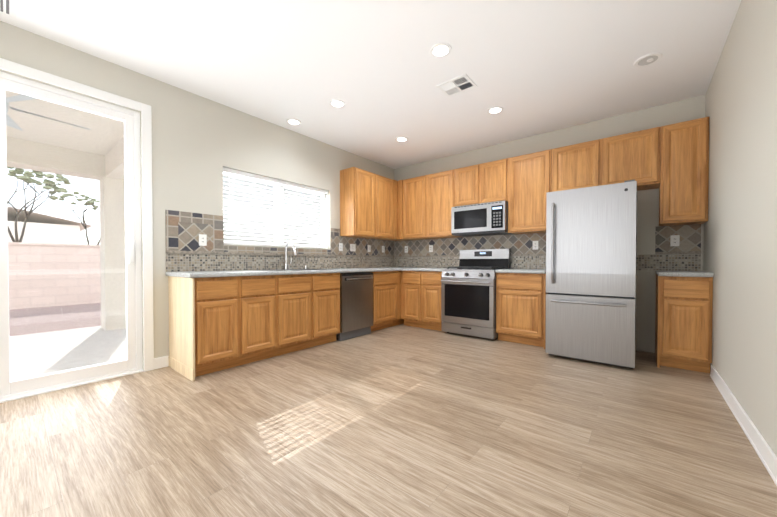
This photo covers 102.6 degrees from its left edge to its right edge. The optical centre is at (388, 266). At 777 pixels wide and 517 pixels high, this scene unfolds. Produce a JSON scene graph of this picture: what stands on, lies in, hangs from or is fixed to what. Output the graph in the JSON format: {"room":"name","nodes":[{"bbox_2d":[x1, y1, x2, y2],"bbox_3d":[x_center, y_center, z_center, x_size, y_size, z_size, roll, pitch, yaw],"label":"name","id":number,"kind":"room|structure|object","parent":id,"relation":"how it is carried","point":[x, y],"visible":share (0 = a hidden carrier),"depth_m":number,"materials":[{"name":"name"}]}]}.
{"room":"kitchen","nodes":[
{"label":"kitchen","id":0,"kind":"room"},
{"bbox_2d":[0,21,393,369],"bbox_3d":[-2.235,-0.397,3.052,0.180,2.740,7.560,1,1,39],"label":"wall","id":1,"kind":"structure","parent":0,"point":[199,143],"depth_m":3.14,"materials":[{"name":"grey paint"}]},
{"bbox_2d":[0,58,153,402],"bbox_3d":[-2.848,-0.242,2.287,0.196,2.490,1.785,1,1,39],"label":"sliding glass door","id":2,"kind":"structure","parent":1,"relation":"in","point":[131,363],"depth_m":2.64,"materials":[{"name":"white plastic"}]},
{"bbox_2d":[223,172,325,248],"bbox_3d":[-1.441,-0.680,4.092,0.064,0.860,1.520,1,1,39],"label":"window","id":3,"kind":"structure","parent":1,"relation":"in","point":[276,195],"depth_m":4.05,"materials":[{"name":"white plastic"}]},
{"bbox_2d":[223,167,327,248],"bbox_3d":[-1.381,-0.680,4.043,0.066,0.851,1.496,1,1,39],"label":"window blinds","id":4,"kind":"object","parent":3,"relation":"attached to","point":[257,177],"visible":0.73,"depth_m":3.92,"materials":[{"name":"white plastic"}]},
{"bbox_2d":[165,210,394,271],"bbox_3d":[-1.018,-0.264,4.394,0.018,0.599,3.585,1,1,39],"label":"backsplash","id":5,"kind":"structure","parent":1,"relation":"attached to","point":[185,251],"depth_m":3.57,"materials":[{"name":"tile"}]},
{"bbox_2d":[199,234,206,245],"bbox_3d":[-1.941,-0.274,3.253,0.007,0.118,0.072,1,1,39],"label":"electrical outlet","id":6,"kind":"object","parent":5,"relation":"attached to","point":[202,239],"depth_m":3.25,"materials":[{"name":"white plastic"}]},
{"bbox_2d":[339,243,342,250],"bbox_3d":[-0.726,-0.293,4.747,0.007,0.118,0.072,1,1,39],"label":"electrical outlet","id":7,"kind":"object","parent":5,"relation":"attached to","point":[340,244],"depth_m":4.75,"materials":[{"name":"white plastic"}]},
{"bbox_2d":[350,244,355,250],"bbox_3d":[-0.566,-0.295,4.944,0.007,0.118,0.118,1,1,39],"label":"electrical outlet","id":8,"kind":"object","parent":5,"relation":"attached to","point":[352,246],"depth_m":4.94,"materials":[{"name":"white plastic"}]},
{"bbox_2d":[340,167,375,238],"bbox_3d":[-0.472,-0.959,4.818,0.320,1.000,0.462,1,1,39],"label":"upper cabinet","id":9,"kind":"object","parent":1,"relation":"attached to","point":[368,205],"depth_m":4.67,"materials":[{"name":"brown wood"}]},
{"bbox_2d":[376,174,395,238],"bbox_3d":[-0.180,-0.963,5.176,0.320,1.000,0.462,1,1,39],"label":"upper cabinet","id":10,"kind":"object","parent":1,"relation":"attached to","point":[385,187],"depth_m":5.09,"materials":[{"name":"brown wood"}]},
{"bbox_2d":[384,180,401,240],"bbox_3d":[0.097,-0.968,5.519,0.318,1.000,0.420,1,1,39],"label":"upper cabinet","id":11,"kind":"object","parent":1,"relation":"attached to","point":[396,239],"depth_m":5.32,"materials":[{"name":"brown wood"}]},
{"bbox_2d":[0,0,740,168],"bbox_3d":[-0.586,-1.810,1.694,4.430,0.120,7.560,1,1,39],"label":"ceiling","id":12,"kind":"structure","parent":0,"point":[534,67],"depth_m":2.61,"materials":[{"name":"white paint"}]},
{"bbox_2d":[0,0,16,18],"bbox_3d":[-2.634,-1.747,1.814,0.500,0.009,0.600,1,1,39],"label":"ceiling vent","id":13,"kind":"object","parent":12,"relation":"in","point":[7,7],"visible":1,"depth_m":2.10,"materials":[{"name":"white"}]},
{"bbox_2d":[286,119,300,124],"bbox_3d":[-1.165,-1.772,3.828,0.176,0.008,0.176,1,1,39],"label":"recessed light","id":14,"kind":"object","parent":12,"relation":"in","point":[293,121],"visible":0.98,"depth_m":3.82,"materials":[{"name":"white plastic"}]},
{"bbox_2d":[329,99,344,107],"bbox_3d":[-0.557,-1.767,3.386,0.176,0.008,0.176,1,1,39],"label":"recessed light","id":15,"kind":"object","parent":12,"relation":"in","point":[336,103],"visible":1,"depth_m":3.37,"materials":[{"name":"white plastic"}]},
{"bbox_2d":[396,137,407,141],"bbox_3d":[0.187,-1.779,4.365,0.176,0.008,0.176,1,1,39],"label":"recessed light","id":16,"kind":"object","parent":12,"relation":"in","point":[401,139],"visible":0.98,"depth_m":4.36,"materials":[{"name":"white plastic"}]},
{"bbox_2d":[430,43,451,57],"bbox_3d":[0.426,-1.756,2.535,0.176,0.008,0.176,1,1,39],"label":"recessed light","id":17,"kind":"object","parent":12,"relation":"in","point":[439,50],"visible":1,"depth_m":2.53,"materials":[{"name":"white plastic"}]},
{"bbox_2d":[436,74,476,96],"bbox_3d":[0.667,-1.762,3.045,0.310,0.009,0.255,1,1,39],"label":"ceiling vent","id":18,"kind":"object","parent":12,"relation":"in","point":[458,85],"visible":1,"depth_m":3.04,"materials":[{"name":"white metal"}]},
{"bbox_2d":[487,106,502,113],"bbox_3d":[1.212,-1.769,3.533,0.176,0.008,0.176,1,1,39],"label":"recessed light","id":19,"kind":"object","parent":12,"relation":"in","point":[495,110],"visible":1,"depth_m":3.53,"materials":[{"name":"white"}]},
{"bbox_2d":[634,52,661,66],"bbox_3d":[2.212,-1.755,2.655,0.190,0.014,0.190,1,1,39],"label":"detector","id":20,"kind":"object","parent":12,"relation":"attached to","point":[648,59],"visible":0.98,"depth_m":2.64,"materials":[{"name":"white plastic"}]},
{"bbox_2d":[0,323,776,516],"bbox_3d":[-0.586,1.020,1.729,4.070,0.060,7.200,1,1,39],"label":"floor","id":21,"kind":"structure","parent":0,"point":[401,420],"depth_m":1.77,"materials":[{"name":"brown wood"}]},
{"bbox_2d":[168,276,243,380],"bbox_3d":[-1.775,0.534,2.992,0.620,0.880,0.401,1,1,39],"label":"base cabinet","id":22,"kind":"object","parent":21,"relation":"on","point":[216,324],"depth_m":2.81,"materials":[{"name":"brown wood"}]},
{"bbox_2d":[166,240,409,277],"bbox_3d":[-0.777,-0.124,4.197,0.638,0.407,3.590,1,1,39],"label":"countertop","id":23,"kind":"structure","parent":22,"relation":"on","point":[205,274],"depth_m":3.37,"materials":[{"name":"stone"}]},
{"bbox_2d":[285,240,306,268],"bbox_3d":[-1.136,-0.142,4.010,0.250,0.367,0.347,1,1,39],"label":"faucet","id":24,"kind":"object","parent":23,"relation":"on","point":[294,248],"depth_m":3.94,"materials":[{"name":"silver metal"}]},
{"bbox_2d":[260,269,337,270],"bbox_3d":[-1.107,0.060,3.779,0.504,0.040,0.844,1,1,39],"label":"sink","id":25,"kind":"object","parent":23,"relation":"in","point":[275,269],"depth_m":3.86,"materials":[{"name":"silver metal"}]},
{"bbox_2d":[244,275,279,363],"bbox_3d":[-1.528,0.530,3.298,0.618,0.880,0.385,1,1,39],"label":"base cabinet","id":26,"kind":"object","parent":21,"relation":"on","point":[261,293],"depth_m":3.13,"materials":[{"name":"brown wood"}]},
{"bbox_2d":[280,274,315,354],"bbox_3d":[-1.264,0.526,3.622,0.618,0.880,0.450,1,1,39],"label":"base cabinet","id":27,"kind":"object","parent":21,"relation":"on","point":[297,291],"depth_m":3.46,"materials":[{"name":"brown wood"}]},
{"bbox_2d":[312,273,339,345],"bbox_3d":[-0.980,0.522,3.971,0.618,0.880,0.450,1,1,39],"label":"base cabinet","id":28,"kind":"object","parent":21,"relation":"on","point":[327,284],"depth_m":3.79,"materials":[{"name":"brown wood"}]},
{"bbox_2d":[336,272,372,340],"bbox_3d":[-0.619,0.522,4.359,0.653,0.870,0.594,1,1,39],"label":"dishwasher","id":29,"kind":"object","parent":21,"relation":"on","point":[356,304],"visible":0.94,"depth_m":4.15,"materials":[{"name":"silver metal"}]},
{"bbox_2d":[371,271,403,331],"bbox_3d":[-0.249,0.511,4.870,0.618,0.880,0.652,1,1,39],"label":"base cabinet","id":30,"kind":"object","parent":21,"relation":"on","point":[386,284],"depth_m":4.67,"materials":[{"name":"brown wood"}]},
{"bbox_2d":[401,271,420,327],"bbox_3d":[0.534,0.508,5.052,0.397,0.880,0.618,1,1,39],"label":"base cabinet","id":31,"kind":"object","parent":21,"relation":"on","point":[410,280],"depth_m":4.82,"materials":[{"name":"brown wood"}]},
{"bbox_2d":[421,271,442,330],"bbox_3d":[0.828,0.511,4.813,0.362,0.880,0.618,1,1,39],"label":"base cabinet","id":32,"kind":"object","parent":21,"relation":"on","point":[430,280],"depth_m":4.59,"materials":[{"name":"brown wood"}]},
{"bbox_2d":[441,249,509,339],"bbox_3d":[1.219,0.354,4.399,0.753,1.205,0.708,1,1,39],"label":"range","id":33,"kind":"object","parent":21,"relation":"on","point":[468,295],"visible":0.94,"depth_m":4.21,"materials":[{"name":"silver metal"}]},
{"bbox_2d":[496,273,547,348],"bbox_3d":[1.788,0.521,4.032,0.584,0.880,0.618,1,1,39],"label":"base cabinet","id":34,"kind":"object","parent":21,"relation":"on","point":[520,297],"depth_m":3.79,"materials":[{"name":"brown wood"}]},
{"bbox_2d":[546,180,636,368],"bbox_3d":[2.216,0.082,3.386,0.750,1.775,0.918,1,1,39],"label":"refrigerator","id":35,"kind":"object","parent":21,"relation":"on","point":[591,244],"visible":1,"depth_m":3.06,"materials":[{"name":"silver metal"}]},
{"bbox_2d":[655,274,712,372],"bbox_3d":[2.922,0.533,3.111,0.369,0.880,0.618,1,1,39],"label":"base cabinet","id":36,"kind":"object","parent":21,"relation":"on","point":[683,321],"depth_m":2.88,"materials":[{"name":"brown wood"}]},
{"bbox_2d":[401,268,713,276],"bbox_3d":[1.730,0.061,4.061,3.428,0.040,0.638,1,1,39],"label":"countertop","id":37,"kind":"structure","parent":36,"relation":"on","point":[667,273],"depth_m":3.62,"materials":[{"name":"stone"}]},
{"bbox_2d":[394,95,705,352],"bbox_3d":[1.812,-0.415,4.518,4.250,2.740,0.180,1,1,39],"label":"wall","id":38,"kind":"structure","parent":0,"point":[693,108],"depth_m":3.56,"materials":[{"name":"grey paint"}]},
{"bbox_2d":[401,175,432,239],"bbox_3d":[0.518,-0.964,5.241,0.482,1.000,0.320,1,1,39],"label":"upper cabinet","id":39,"kind":"object","parent":38,"relation":"attached to","point":[412,189],"depth_m":5.13,"materials":[{"name":"brown wood"}]},
{"bbox_2d":[425,170,459,238],"bbox_3d":[0.892,-0.960,4.937,0.482,1.000,0.320,1,1,39],"label":"upper cabinet","id":40,"kind":"object","parent":38,"relation":"attached to","point":[438,186],"depth_m":4.83,"materials":[{"name":"brown wood"}]},
{"bbox_2d":[453,164,480,206],"bbox_3d":[1.233,-1.167,4.657,0.394,0.580,0.320,1,1,39],"label":"upper cabinet","id":41,"kind":"object","parent":38,"relation":"attached to","point":[466,180],"depth_m":4.52,"materials":[{"name":"brown wood"}]},
{"bbox_2d":[481,158,508,202],"bbox_3d":[1.539,-1.164,4.408,0.394,0.580,0.320,1,1,39],"label":"upper cabinet","id":42,"kind":"object","parent":38,"relation":"attached to","point":[494,174],"depth_m":4.27,"materials":[{"name":"brown wood"}]},
{"bbox_2d":[451,201,511,236],"bbox_3d":[1.357,-0.663,4.503,0.780,0.420,0.404,1,1,39],"label":"microwave","id":43,"kind":"object","parent":42,"relation":"attached to","point":[486,219],"visible":1,"depth_m":4.32,"materials":[{"name":"silver metal"}]},
{"bbox_2d":[507,149,552,233],"bbox_3d":[1.897,-0.950,4.120,0.524,1.000,0.320,1,1,39],"label":"upper cabinet","id":44,"kind":"object","parent":38,"relation":"attached to","point":[530,175],"depth_m":3.99,"materials":[{"name":"brown wood"}]},
{"bbox_2d":[394,224,700,270],"bbox_3d":[1.679,-0.210,4.501,4.030,0.488,0.018,1,1,39],"label":"backsplash","id":45,"kind":"structure","parent":38,"relation":"attached to","point":[685,255],"depth_m":4.32,"materials":[{"name":"tile"}]},
{"bbox_2d":[533,241,537,249],"bbox_3d":[1.999,-0.286,4.236,0.072,0.118,0.007,1,1,39],"label":"electrical outlet","id":46,"kind":"object","parent":45,"relation":"attached to","point":[535,243],"depth_m":4.23,"materials":[{"name":"white plastic"}]},
{"bbox_2d":[670,235,679,245],"bbox_3d":[3.086,-0.275,3.352,0.072,0.118,0.007,1,1,39],"label":"electrical outlet","id":47,"kind":"object","parent":45,"relation":"attached to","point":[674,240],"depth_m":3.35,"materials":[{"name":"white plastic"}]},
{"bbox_2d":[553,139,600,191],"bbox_3d":[2.298,-1.156,3.791,0.507,0.580,0.320,1,1,39],"label":"upper cabinet","id":48,"kind":"object","parent":38,"relation":"attached to","point":[575,166],"depth_m":3.65,"materials":[{"name":"brown wood"}]},
{"bbox_2d":[601,127,660,190],"bbox_3d":[2.692,-1.152,3.472,0.506,0.580,0.320,1,1,39],"label":"upper cabinet","id":49,"kind":"object","parent":38,"relation":"attached to","point":[636,156],"depth_m":3.33,"materials":[{"name":"brown wood"}]},
{"bbox_2d":[703,0,776,455],"bbox_3d":[1.007,-0.362,0.302,0.180,2.740,7.380,1,1,39],"label":"wall","id":50,"kind":"structure","parent":0,"point":[740,246],"depth_m":1.91,"materials":[{"name":"grey paint"}]},
{"bbox_2d":[657,117,708,225],"bbox_3d":[3.025,-0.938,3.204,0.349,1.000,0.320,1,1,39],"label":"upper cabinet","id":51,"kind":"object","parent":50,"relation":"attached to","point":[671,162],"depth_m":3.08,"materials":[{"name":"brown wood"}]},
{"bbox_2d":[710,365,776,485],"bbox_3d":[0.791,0.957,0.210,0.017,0.105,6.580,1,1,39],"label":"baseboard","id":52,"kind":"structure","parent":50,"relation":"attached to","point":[764,451],"depth_m":1.77,"materials":[{"name":"white wood"}]},
{"label":"outside","id":53,"kind":"structure","parent":0,"visible":0},
{"bbox_2d":[9,303,100,335],"bbox_3d":[-18.638,0.989,14.598,39.820,0.200,70.000,1,1,39],"label":"gravel","id":54,"kind":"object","parent":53,"point":[64,315],"depth_m":5.94,"materials":[{"name":"gravel"}]},
{"bbox_2d":[7,167,70,241],"bbox_3d":[-10.988,-1.055,9.013,2.479,4.069,2.565,1,1,39],"label":"tree","id":55,"kind":"object","parent":54,"relation":"on","point":[51,185],"depth_m":9.46,"materials":[{"name":"green plant"}]},
{"bbox_2d":[7,206,92,243],"bbox_3d":[-23.709,-1.261,16.115,11.000,4.260,11.000,1,1,39],"label":"neighbouring house","id":56,"kind":"structure","parent":54,"relation":"on","point":[29,227],"depth_m":16.13,"materials":[{"name":"paint"}]},
{"bbox_2d":[8,242,100,309],"bbox_3d":[-8.984,0.222,6.742,0.260,1.530,70.000,1,1,39],"label":"fence","id":57,"kind":"object","parent":54,"relation":"on","point":[27,286],"depth_m":7.57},
{"bbox_2d":[9,326,125,380],"bbox_3d":[-4.757,1.020,2.543,3.070,0.040,6.800,1,1,39],"label":"patio slab","id":58,"kind":"object","parent":54,"relation":"on","point":[86,348],"depth_m":3.64,"materials":[{"name":"concrete"}]},
{"bbox_2d":[6,90,125,330],"bbox_3d":[-2.724,-0.549,4.866,2.870,3.040,13.000,1,1,39],"label":"patio cover","id":59,"kind":"object","parent":58,"relation":"on","point":[49,148],"depth_m":4.31,"materials":[{"name":"paint"}]},
{"bbox_2d":[6,94,89,130],"bbox_3d":[-3.490,-1.497,2.773,1.252,0.287,1.244,1,1,39],"label":"fan","id":60,"kind":"object","parent":59,"relation":"hanging from","point":[14,99],"depth_m":2.87,"materials":[{"name":"white"}]},
{"bbox_2d":[49,191,99,244],"bbox_3d":[-11.281,-0.920,12.079,2.265,3.715,2.608,1,1,39],"label":"tree","id":61,"kind":"object","parent":54,"relation":"on","point":[77,199],"depth_m":11.77,"materials":[{"name":"green plant"}]}
]}

